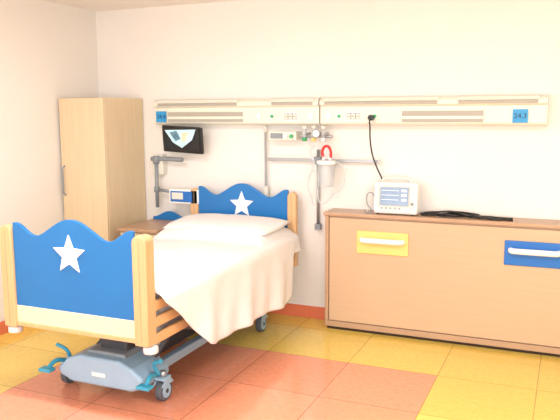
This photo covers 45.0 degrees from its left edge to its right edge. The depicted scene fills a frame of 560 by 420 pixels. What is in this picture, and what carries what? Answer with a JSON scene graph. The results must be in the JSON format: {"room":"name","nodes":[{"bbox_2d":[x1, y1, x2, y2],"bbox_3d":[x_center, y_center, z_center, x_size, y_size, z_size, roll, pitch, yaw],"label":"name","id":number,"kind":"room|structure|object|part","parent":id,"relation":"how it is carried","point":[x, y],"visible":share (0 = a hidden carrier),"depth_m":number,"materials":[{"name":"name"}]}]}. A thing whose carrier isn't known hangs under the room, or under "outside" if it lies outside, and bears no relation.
{"room":"hospital room","nodes":[
{"label":"hospital room","id":0,"kind":"room"},
{"bbox_2d":[0,0,98,321],"bbox_3d":[-3.157,-0.052,3.335,0.150,2.691,6.992,3,9,23],"label":"wall","id":1,"kind":"structure","parent":0,"point":[48,50],"depth_m":5.67,"materials":[{"name":"paint"}]},
{"bbox_2d":[0,320,8,334],"bbox_3d":[-3.078,1.233,3.483,0.012,0.105,6.980,3,9,23],"label":"baseboard","id":2,"kind":"structure","parent":1,"relation":"attached to","point":[3,328],"depth_m":5.44,"materials":[{"name":"tile"}]},
{"bbox_2d":[42,0,237,10],"bbox_3d":[-0.139,-1.263,1.850,6.732,0.100,7.292,3,9,23],"label":"ceiling","id":3,"kind":"structure","parent":0,"point":[93,5],"depth_m":5.84,"materials":[{"name":"paint"}]},
{"bbox_2d":[0,313,559,419],"bbox_3d":[-0.125,1.500,2.249,6.732,0.100,7.292,3,9,23],"label":"floor","id":4,"kind":"structure","parent":0,"point":[297,368],"depth_m":4.45,"materials":[{"name":"tile"}]},
{"bbox_2d":[59,97,145,240],"bbox_3d":[-1.595,-0.060,6.153,0.475,1.886,0.611,3,9,23],"label":"wardrobe","id":5,"kind":"object","parent":4,"relation":"on","point":[102,138],"visible":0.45,"depth_m":5.89,"materials":[{"name":"laminate"}]},
{"bbox_3d":[-1.895,-0.257,5.939,0.014,0.271,0.040,3,9,23],"label":"handle","id":6,"kind":"part","parent":5,"relation":"part of","materials":[{"name":"grey plastic"}]},
{"bbox_3d":[-1.698,-0.063,5.910,0.469,1.802,0.018,3,9,23],"label":"door","id":7,"kind":"part","parent":5,"relation":"part of","materials":[{"name":"laminate"}]},
{"bbox_2d":[117,211,181,237],"bbox_3d":[-1.101,0.472,6.009,0.410,0.868,0.545,3,9,23],"label":"bedside table","id":8,"kind":"object","parent":4,"relation":"on","point":[152,227],"visible":0.23,"depth_m":5.89,"materials":[{"name":"laminate"}]},
{"bbox_3d":[-1.199,0.271,5.752,0.370,0.140,0.015,3,9,23],"label":"drawer","id":9,"kind":"part","parent":8,"relation":"part of","materials":[{"name":"laminate"}]},
{"bbox_3d":[-1.006,0.051,6.178,0.350,0.083,0.020,3,9,23],"label":"blue panel","id":10,"kind":"part","parent":8,"relation":"part of","materials":[{"name":"laminate"}]},
{"bbox_2d":[0,183,301,400],"bbox_3d":[-0.707,0.489,4.867,1.163,1.157,2.206,3,9,23],"label":"hospital bed","id":11,"kind":"object","parent":4,"relation":"on","point":[215,270],"visible":1,"depth_m":4.11,"materials":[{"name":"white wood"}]},
{"bbox_3d":[-1.615,0.393,4.087,0.090,0.620,0.085,3,9,23],"label":"footboard post","id":12,"kind":"part","parent":11,"relation":"part of","materials":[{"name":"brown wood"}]},
{"bbox_3d":[-1.419,0.970,4.308,0.031,0.056,0.152,6,10,35],"label":"pedal arm","id":13,"kind":"part","parent":11,"relation":"part of"},
{"bbox_3d":[-1.186,0.324,3.877,0.855,0.542,0.024,3,9,23],"label":"footboard blue panel","id":14,"kind":"part","parent":11,"relation":"part of","materials":[{"name":"laminate"}]},
{"bbox_3d":[-1.184,0.641,3.922,0.855,0.102,0.030,3,9,23],"label":"footboard cream panel","id":15,"kind":"part","parent":11,"relation":"part of","materials":[{"name":"beige wood"}]},
{"bbox_3d":[-0.746,0.442,3.717,0.090,0.620,0.085,3,9,23],"label":"footboard post","id":16,"kind":"part","parent":11,"relation":"part of","materials":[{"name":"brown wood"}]},
{"bbox_3d":[-0.772,1.007,4.033,0.031,0.056,0.152,1,8,11],"label":"pedal arm","id":17,"kind":"part","parent":11,"relation":"part of"},
{"bbox_3d":[-0.704,0.765,4.486,0.044,0.318,0.522,3,9,23],"label":"lift arm","id":18,"kind":"part","parent":11,"relation":"part of","materials":[{"name":"metal"}]},
{"bbox_3d":[-0.718,1.010,4.154,0.036,0.050,0.036,3,9,23],"label":"stem","id":19,"kind":"part","parent":11,"relation":"part of","materials":[{"name":"metal"}]},
{"bbox_2d":[155,374,170,381],"bbox_3d":[-0.718,1.029,4.157,0.068,0.019,0.090,3,9,23],"label":"hood","id":20,"kind":"object","parent":11,"relation":"attached to","point":[160,377],"depth_m":4.14,"materials":[{"name":"grey plastic"}]},
{"bbox_3d":[-0.734,0.401,4.880,0.880,0.175,2.010,3,9,23],"label":"mattress","id":21,"kind":"part","parent":11,"relation":"part of","materials":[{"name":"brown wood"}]},
{"bbox_2d":[162,378,173,387],"bbox_3d":[-0.689,1.050,4.147,0.006,0.040,0.130,3,9,23],"label":"hood","id":22,"kind":"object","parent":11,"relation":"attached to","point":[166,382],"depth_m":4.14,"materials":[{"name":"grey plastic"}]},
{"bbox_3d":[-0.744,0.112,6.002,0.075,0.620,0.060,3,9,23],"label":"headboard post","id":23,"kind":"part","parent":11,"relation":"part of","materials":[{"name":"brown wood"}]},
{"bbox_2d":[163,213,289,235],"bbox_3d":[-0.431,0.106,5.514,0.944,0.096,0.539,3,9,23],"label":"pillow","id":24,"kind":"object","parent":11,"relation":"on","point":[247,225],"depth_m":5.37,"materials":[{"name":"white fabric"}]},
{"bbox_2d":[153,226,301,343],"bbox_3d":[-0.670,0.491,4.864,1.080,0.625,2.020,3,9,23],"label":"bedspread","id":25,"kind":"object","parent":11,"relation":"on","point":[213,282],"depth_m":4.62,"materials":[{"name":"white fabric"}]},
{"bbox_3d":[-0.319,0.041,5.808,0.850,0.542,0.024,3,9,23],"label":"headboard blue panel","id":26,"kind":"part","parent":11,"relation":"part of","materials":[{"name":"laminate"}]},
{"bbox_3d":[0.106,0.160,5.641,0.075,0.620,0.060,3,9,23],"label":"headboard post","id":27,"kind":"part","parent":11,"relation":"part of","materials":[{"name":"brown wood"}]},
{"bbox_2d":[323,208,559,356],"bbox_3d":[1.429,0.539,5.107,2.271,0.968,0.299,3,9,23],"label":"base cabinet","id":28,"kind":"object","parent":4,"relation":"on","point":[485,283],"visible":1,"depth_m":5.09,"materials":[{"name":"laminate"}]},
{"bbox_3d":[0.791,0.259,5.244,0.410,0.180,0.012,3,9,23],"label":"handle plate","id":29,"kind":"part","parent":28,"relation":"part of","materials":[{"name":"yellow plastic"}]},
{"bbox_2d":[365,176,420,215],"bbox_3d":[0.868,-0.116,5.257,0.425,0.292,0.174,3,9,23],"label":"patient monitor","id":30,"kind":"object","parent":28,"relation":"on","point":[390,197],"visible":1,"depth_m":5.18,"materials":[{"name":"white plastic"}]},
{"bbox_3d":[0.877,-0.104,5.186,0.240,0.152,0.035,3,9,23],"label":"screen frame","id":31,"kind":"part","parent":30,"relation":"part of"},
{"bbox_3d":[0.906,-0.234,5.236,0.249,0.054,0.022,3,9,23],"label":"carry handle","id":32,"kind":"part","parent":30,"relation":"part of","materials":[{"name":"white plastic"}]},
{"bbox_3d":[0.917,0.251,5.159,0.066,0.040,0.065,3,9,23],"label":"handle","id":33,"kind":"part","parent":28,"relation":"part of","materials":[{"name":"white plastic"}]},
{"bbox_3d":[1.402,0.977,5.100,2.247,0.045,0.024,3,9,23],"label":"rail","id":34,"kind":"part","parent":28,"relation":"part of","materials":[{"name":"laminate"}]},
{"bbox_2d":[420,210,512,220],"bbox_3d":[1.386,0.033,5.050,0.678,0.050,0.133,3,9,23],"label":"cable bundle","id":35,"kind":"object","parent":28,"relation":"on","point":[449,213],"visible":1,"depth_m":5.06,"materials":[{"name":"black plastic"}]},
{"bbox_3d":[1.663,0.293,4.842,0.066,0.040,0.065,3,9,23],"label":"handle","id":36,"kind":"part","parent":28,"relation":"part of","materials":[{"name":"white plastic"}]},
{"bbox_3d":[1.810,0.317,4.811,0.410,0.180,0.012,3,9,23],"label":"handle plate","id":37,"kind":"part","parent":28,"relation":"part of","materials":[{"name":"blue plastic"}]},
{"bbox_3d":[1.935,0.308,4.726,0.066,0.040,0.065,3,9,23],"label":"handle","id":38,"kind":"part","parent":28,"relation":"part of","materials":[{"name":"white plastic"}]},
{"bbox_2d":[313,130,318,136],"bbox_3d":[0.286,-0.610,5.405,0.054,0.054,0.003,3,9,23],"label":"gauge face","id":39,"kind":"object","parent":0,"point":[315,133],"depth_m":5.40,"materials":[{"name":"white plastic"}]},
{"bbox_2d":[95,0,559,306],"bbox_3d":[1.275,-0.358,5.297,6.732,2.691,0.150,3,9,23],"label":"wall","id":40,"kind":"structure","parent":0,"point":[240,49],"depth_m":5.46,"materials":[{"name":"paint"}]},
{"bbox_2d":[150,154,198,206],"bbox_3d":[-0.946,-0.251,6.073,0.558,0.480,0.132,6,11,39],"label":"terminal","id":41,"kind":"object","parent":40,"relation":"attached to","point":[159,161],"visible":1,"depth_m":6.06,"materials":[{"name":"grey plastic"}]},
{"bbox_3d":[-1.103,-0.419,6.194,0.120,0.180,0.077,3,9,23],"label":"wall plate","id":42,"kind":"part","parent":41,"relation":"part of","materials":[{"name":"white plastic"}]},
{"bbox_3d":[-1.044,-0.175,6.128,0.190,0.043,0.028,5,10,32],"label":"arm","id":43,"kind":"part","parent":41,"relation":"part of","materials":[{"name":"grey plastic"}]},
{"bbox_3d":[-1.019,-0.458,6.091,0.354,0.043,0.043,4,9,29],"label":"arm","id":44,"kind":"part","parent":41,"relation":"part of","materials":[{"name":"grey plastic"}]},
{"bbox_2d":[162,125,203,153],"bbox_3d":[-0.826,-0.624,5.974,0.411,0.252,0.203,3,9,23],"label":"tv","id":45,"kind":"object","parent":40,"relation":"attached to","point":[182,139],"visible":1,"depth_m":5.88,"materials":[{"name":"black plastic"}]},
{"bbox_2d":[165,129,195,147],"bbox_3d":[-0.868,-0.621,5.889,0.310,0.160,0.008,3,9,23],"label":"picture","id":46,"kind":"object","parent":45,"relation":"attached to","point":[174,138],"depth_m":5.89},
{"bbox_2d":[153,97,320,124],"bbox_3d":[-0.385,-0.836,5.773,1.560,0.226,0.162,3,9,23],"label":"bedhead service panel","id":47,"kind":"object","parent":40,"relation":"attached to","point":[274,111],"visible":0.98,"depth_m":5.70,"materials":[{"name":"plastic"}]},
{"bbox_2d":[157,103,236,105],"bbox_3d":[-0.722,-0.908,5.834,0.780,0.022,0.016,3,9,23],"label":"light","id":48,"kind":"object","parent":47,"relation":"attached to","point":[158,104],"depth_m":5.82,"materials":[{"name":"beige plastic"}]},
{"bbox_2d":[156,99,239,103],"bbox_3d":[-0.714,-0.942,5.850,0.800,0.036,0.072,3,9,23],"label":"hood","id":49,"kind":"object","parent":47,"relation":"attached to","point":[171,101],"depth_m":5.82,"materials":[{"name":"white plastic"}]},
{"bbox_2d":[167,112,242,121],"bbox_3d":[-0.650,-0.802,5.838,0.740,0.085,0.020,3,9,23],"label":"diffuser","id":50,"kind":"object","parent":47,"relation":"attached to","point":[171,116],"depth_m":5.83,"materials":[{"name":"plastic"}]},
{"bbox_3d":[-0.649,-0.803,5.842,0.756,0.101,0.012,3,9,23],"label":"recess frame","id":51,"kind":"part","parent":47,"relation":"part of","materials":[{"name":"plastic"}]},
{"bbox_2d":[263,125,268,195],"bbox_3d":[-0.120,-0.416,5.756,0.040,0.610,0.035,3,9,23],"label":"coiled cable","id":52,"kind":"object","parent":47,"relation":"hanging from","point":[265,188],"visible":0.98,"depth_m":5.76,"materials":[{"name":"grey plastic"}]},
{"bbox_2d":[283,112,297,120],"bbox_3d":[0.086,-0.764,5.527,0.130,0.072,0.016,3,9,23],"label":"outlet","id":53,"kind":"object","parent":47,"relation":"attached to","point":[287,116],"depth_m":5.52,"materials":[{"name":"white plastic"}]},
{"bbox_2d":[271,102,312,104],"bbox_3d":[0.096,-0.862,5.487,0.360,0.022,0.016,3,9,23],"label":"light","id":54,"kind":"object","parent":47,"relation":"attached to","point":[272,103],"depth_m":5.48,"materials":[{"name":"beige plastic"}]},
{"bbox_2d":[270,97,315,101],"bbox_3d":[0.104,-0.895,5.502,0.380,0.036,0.072,3,9,23],"label":"hood","id":55,"kind":"object","parent":47,"relation":"attached to","point":[313,99],"depth_m":5.48,"materials":[{"name":"white plastic"}]},
{"bbox_2d":[269,131,301,140],"bbox_3d":[0.043,-0.620,5.637,0.250,0.075,0.132,3,9,23],"label":"box","id":56,"kind":"object","parent":40,"relation":"attached to","point":[296,134],"visible":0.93,"depth_m":5.57,"materials":[{"name":"white plastic"}]},
{"bbox_2d":[270,133,282,138],"bbox_3d":[-0.029,-0.614,5.597,0.110,0.045,0.010,3,9,23],"label":"panel","id":57,"kind":"object","parent":56,"relation":"attached to","point":[272,135],"depth_m":5.59,"materials":[{"name":"grey plastic"}]},
{"bbox_2d":[300,135,332,137],"bbox_3d":[0.295,-0.599,5.503,0.280,0.023,0.024,3,9,23],"label":"manifold","id":58,"kind":"object","parent":56,"relation":"attached to","point":[308,136],"visible":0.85,"depth_m":5.48,"materials":[{"name":"metal"}]},
{"bbox_2d":[268,303,324,319],"bbox_3d":[-0.635,0.827,6.209,2.332,0.105,0.012,3,9,23],"label":"baseboard","id":59,"kind":"structure","parent":40,"relation":"attached to","point":[307,311],"depth_m":5.85,"materials":[{"name":"tile"}]},
{"bbox_2d":[302,129,306,137],"bbox_3d":[0.200,-0.620,5.508,0.034,0.080,0.034,3,9,23],"label":"meter","id":60,"kind":"object","parent":40,"relation":"attached to","point":[304,131],"visible":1,"depth_m":5.50,"materials":[{"name":"white plastic"}]},
{"bbox_2d":[321,129,324,137],"bbox_3d":[0.347,-0.612,5.445,0.034,0.080,0.034,3,9,23],"label":"meter","id":61,"kind":"object","parent":40,"relation":"attached to","point":[322,130],"visible":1,"depth_m":5.43,"materials":[{"name":"white plastic"}]},
{"bbox_2d":[268,149,379,229],"bbox_3d":[0.355,-0.165,5.607,0.975,0.670,0.062,3,9,23],"label":"rail","id":62,"kind":"object","parent":40,"relation":"attached to","point":[318,226],"visible":0.78,"depth_m":5.61,"materials":[{"name":"metal"}]},
{"bbox_2d":[307,145,345,205],"bbox_3d":[0.389,-0.276,5.452,0.321,0.497,0.172,3,9,23],"label":"canister","id":63,"kind":"object","parent":62,"relation":"attached to","point":[326,168],"visible":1,"depth_m":5.40,"materials":[{"name":"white plastic"}]},
{"bbox_2d":[317,160,335,186],"bbox_3d":[0.377,-0.295,5.455,0.156,0.210,0.172,3,9,23],"label":"jar","id":64,"kind":"object","parent":63,"relation":"on","point":[326,168],"depth_m":5.39,"materials":[{"name":"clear plastic"}]},
{"bbox_2d":[319,94,548,125],"bbox_3d":[1.114,-0.748,5.117,1.697,0.228,0.196,3,9,23],"label":"bedhead service panel","id":65,"kind":"object","parent":40,"relation":"attached to","point":[528,109],"visible":1,"depth_m":5.05,"materials":[{"name":"plastic"}]},
{"bbox_2d":[345,112,361,120],"bbox_3d":[0.578,-0.737,5.318,0.130,0.072,0.016,3,9,23],"label":"outlet","id":66,"kind":"object","parent":65,"relation":"attached to","point":[349,116],"depth_m":5.31,"materials":[{"name":"white plastic"}]},
{"bbox_2d":[369,126,381,179],"bbox_3d":[0.762,-0.331,5.340,0.175,0.662,0.048,-5,9,-28],"label":"power cable","id":67,"kind":"object","parent":65,"relation":"hanging from","point":[369,126],"visible":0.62,"depth_m":5.32,"materials":[{"name":"black plastic"}]},
{"bbox_2d":[324,101,437,104],"bbox_3d":[0.762,-0.824,5.203,0.890,0.022,0.016,3,9,23],"label":"light","id":68,"kind":"object","parent":65,"relation":"attached to","point":[325,102],"depth_m":5.19,"materials":[{"name":"beige plastic"}]},
{"bbox_2d":[323,96,439,101],"bbox_3d":[0.771,-0.858,5.219,0.910,0.036,0.072,3,9,23],"label":"hood","id":69,"kind":"object","parent":65,"relation":"attached to","point":[386,98],"depth_m":5.18,"materials":[{"name":"white plastic"}]},
{"bbox_2d":[402,111,482,121],"bbox_3d":[1.207,-0.698,5.051,0.600,0.085,0.016,3,9,23],"label":"diffuser","id":70,"kind":"object","parent":65,"relation":"attached to","point":[407,116],"depth_m":5.04,"materials":[{"name":"plastic"}]},
{"bbox_3d":[1.208,-0.698,5.053,0.616,0.101,0.012,3,9,23],"label":"recess frame","id":71,"kind":"part","parent":65,"relation":"part of","materials":[{"name":"plastic"}]},
{"bbox_2d":[458,100,537,103],"bbox_3d":[1.562,-0.779,4.864,0.550,0.022,0.016,3,9,23],"label":"light","id":72,"kind":"object","parent":65,"relation":"attached to","point":[459,101],"depth_m":4.86,"materials":[{"name":"white plastic"}]},
{"bbox_2d":[457,94,539,99],"bbox_3d":[1.570,-0.813,4.879,0.570,0.036,0.072,3,9,23],"label":"hood","id":73,"kind":"object","parent":65,"relation":"attached to","point":[528,96],"depth_m":4.85,"materials":[{"name":"white plastic"}]}
]}

